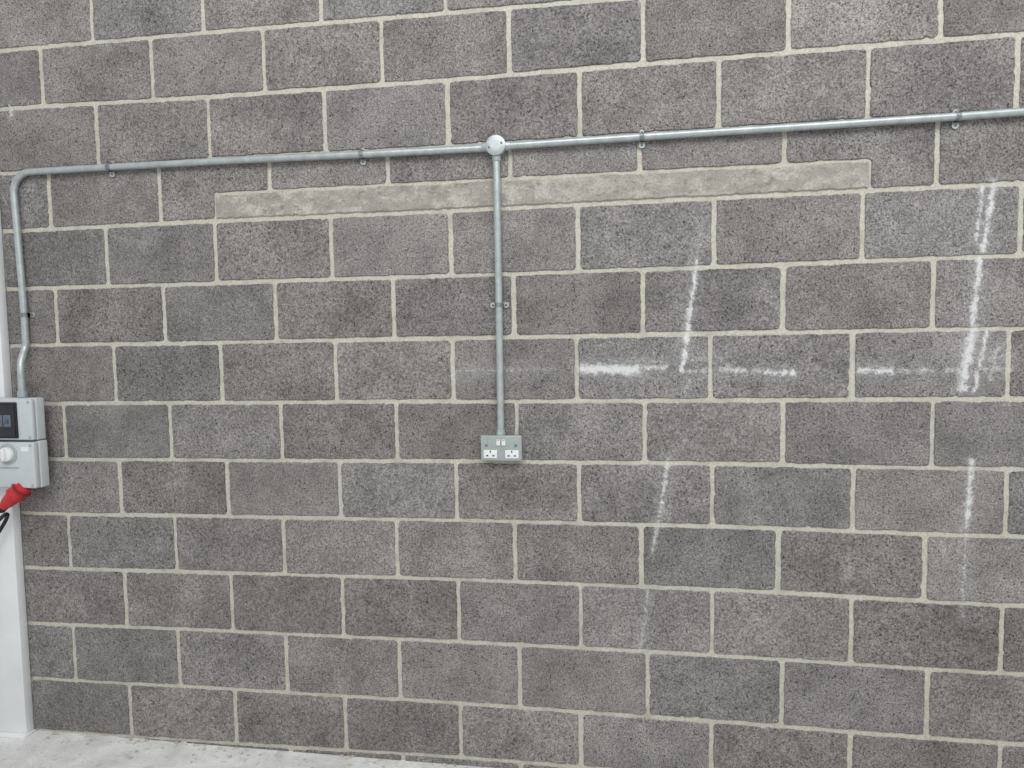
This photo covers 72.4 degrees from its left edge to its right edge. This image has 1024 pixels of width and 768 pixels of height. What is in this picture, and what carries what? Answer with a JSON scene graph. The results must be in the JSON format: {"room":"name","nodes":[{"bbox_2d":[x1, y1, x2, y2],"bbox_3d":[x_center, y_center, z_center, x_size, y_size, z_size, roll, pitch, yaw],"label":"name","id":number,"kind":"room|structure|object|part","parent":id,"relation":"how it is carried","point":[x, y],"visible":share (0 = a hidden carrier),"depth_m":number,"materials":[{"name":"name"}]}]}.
{"room":"industrial workshop","nodes":[
{"label":"industrial workshop","id":0,"kind":"room"},
{"bbox_2d":[0,730,487,767],"bbox_3d":[-0.204,1.677,-0.426,6.300,0.120,6.000,0,4,9],"label":"floor","id":1,"kind":"structure","parent":0,"point":[33,751],"depth_m":2.68,"materials":[{"name":"concrete"}]},
{"bbox_2d":[0,729,35,738],"bbox_3d":[-2.109,1.419,2.861,0.318,0.010,0.058,0,4,9],"label":"base plate","id":2,"kind":"object","parent":1,"relation":"on","point":[2,734],"visible":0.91,"depth_m":2.83,"materials":[{"name":"white paint"}]},
{"bbox_2d":[0,210,33,732],"bbox_3d":[-2.127,-0.439,2.744,0.280,3.714,0.038,0,4,9],"label":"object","id":3,"kind":"object","parent":2,"relation":"on","point":[16,708],"visible":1,"depth_m":2.80,"materials":[{"name":"white paint"}]},
{"bbox_2d":[0,397,49,496],"bbox_3d":[-1.961,0.245,2.697,0.305,0.382,0.096,0,4,9],"label":"power socket","id":4,"kind":"object","parent":3,"relation":"attached to","point":[24,466],"visible":1,"depth_m":2.67,"materials":[{"name":"grey plastic"}]},
{"bbox_3d":[-1.925,0.268,2.662,0.056,0.056,0.014,0,4,9],"label":"rotary knob","id":5,"kind":"part","parent":4,"relation":"part of","materials":[{"name":"white plastic"}]},
{"bbox_2d":[0,487,24,532],"bbox_3d":[-2.243,0.916,2.719,0.752,1.045,0.113,-1,4,-5],"label":"plug","id":6,"kind":"object","parent":4,"relation":"attached to","point":[10,498],"visible":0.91,"depth_m":2.67,"materials":[{"name":"plastic"}]},
{"bbox_2d":[11,483,32,496],"bbox_3d":[-1.887,0.402,2.696,0.068,0.068,0.074,0,4,9],"label":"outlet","id":7,"kind":"object","parent":4,"relation":"attached to","point":[22,489],"depth_m":2.67,"materials":[{"name":"red plastic"}]},
{"bbox_2d":[44,732,481,767],"bbox_3d":[0.504,1.412,2.394,4.833,0.016,0.184,0,4,9],"label":"mortar droppings","id":8,"kind":"object","parent":1,"relation":"on","point":[53,733],"visible":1,"depth_m":2.70},
{"bbox_2d":[0,0,1023,767],"bbox_3d":[0.246,-0.357,2.503,6.745,4.080,0.205,0,4,9],"label":"wall","id":9,"kind":"structure","parent":0,"point":[763,504],"depth_m":2.46,"materials":[{"name":"concrete"}]},
{"bbox_2d":[481,135,510,161],"bbox_3d":[-0.054,-0.805,2.392,0.099,0.084,0.042,0,4,9],"label":"junction box","id":10,"kind":"object","parent":9,"relation":"attached to","point":[495,145],"visible":1,"depth_m":2.38,"materials":[{"name":"metal"}]},
{"bbox_3d":[-0.057,-0.811,2.376,0.069,0.069,0.006,0,4,9],"label":"lid","id":11,"kind":"part","parent":10,"relation":"part of","materials":[{"name":"metal"}]},
{"bbox_2d":[481,435,522,460],"bbox_3d":[-0.036,0.223,2.461,0.146,0.090,0.045,0,4,9],"label":"wall socket","id":12,"kind":"object","parent":9,"relation":"attached to","point":[493,447],"visible":1,"depth_m":2.44,"materials":[{"name":"grey paint"}]},
{"bbox_2d":[484,450,496,457],"bbox_3d":[-0.076,0.245,2.450,0.048,0.029,0.004,0,4,9],"label":"outlet","id":13,"kind":"object","parent":12,"relation":"attached to","point":[487,453],"depth_m":2.45,"materials":[{"name":"white plastic"}]},
{"bbox_2d":[505,450,518,458],"bbox_3d":[-0.001,0.245,2.438,0.048,0.029,0.004,0,4,9],"label":"outlet","id":14,"kind":"object","parent":12,"relation":"attached to","point":[509,454],"depth_m":2.44,"materials":[{"name":"white plastic"}]},
{"bbox_2d":[10,107,1023,434],"bbox_3d":[0.651,-0.340,2.298,5.234,1.034,0.076,0,4,9],"label":"conduit","id":15,"kind":"object","parent":9,"relation":"attached to","point":[955,116],"visible":0.99,"depth_m":2.42,"materials":[{"name":"metal"}]},
{"bbox_2d":[496,429,505,434],"bbox_3d":[-0.039,0.169,2.462,0.035,0.018,0.035,0,4,9],"label":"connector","id":16,"kind":"object","parent":15,"relation":"attached to","point":[498,431],"depth_m":2.45,"materials":[{"name":"metal"}]},
{"bbox_2d":[216,162,868,218],"bbox_3d":[0.024,-0.661,2.419,2.260,0.091,0.017,0,4,9],"label":"lintel","id":17,"kind":"object","parent":9,"relation":"attached to","point":[838,176],"visible":1,"depth_m":2.39,"materials":[{"name":"beige concrete"}]}
]}

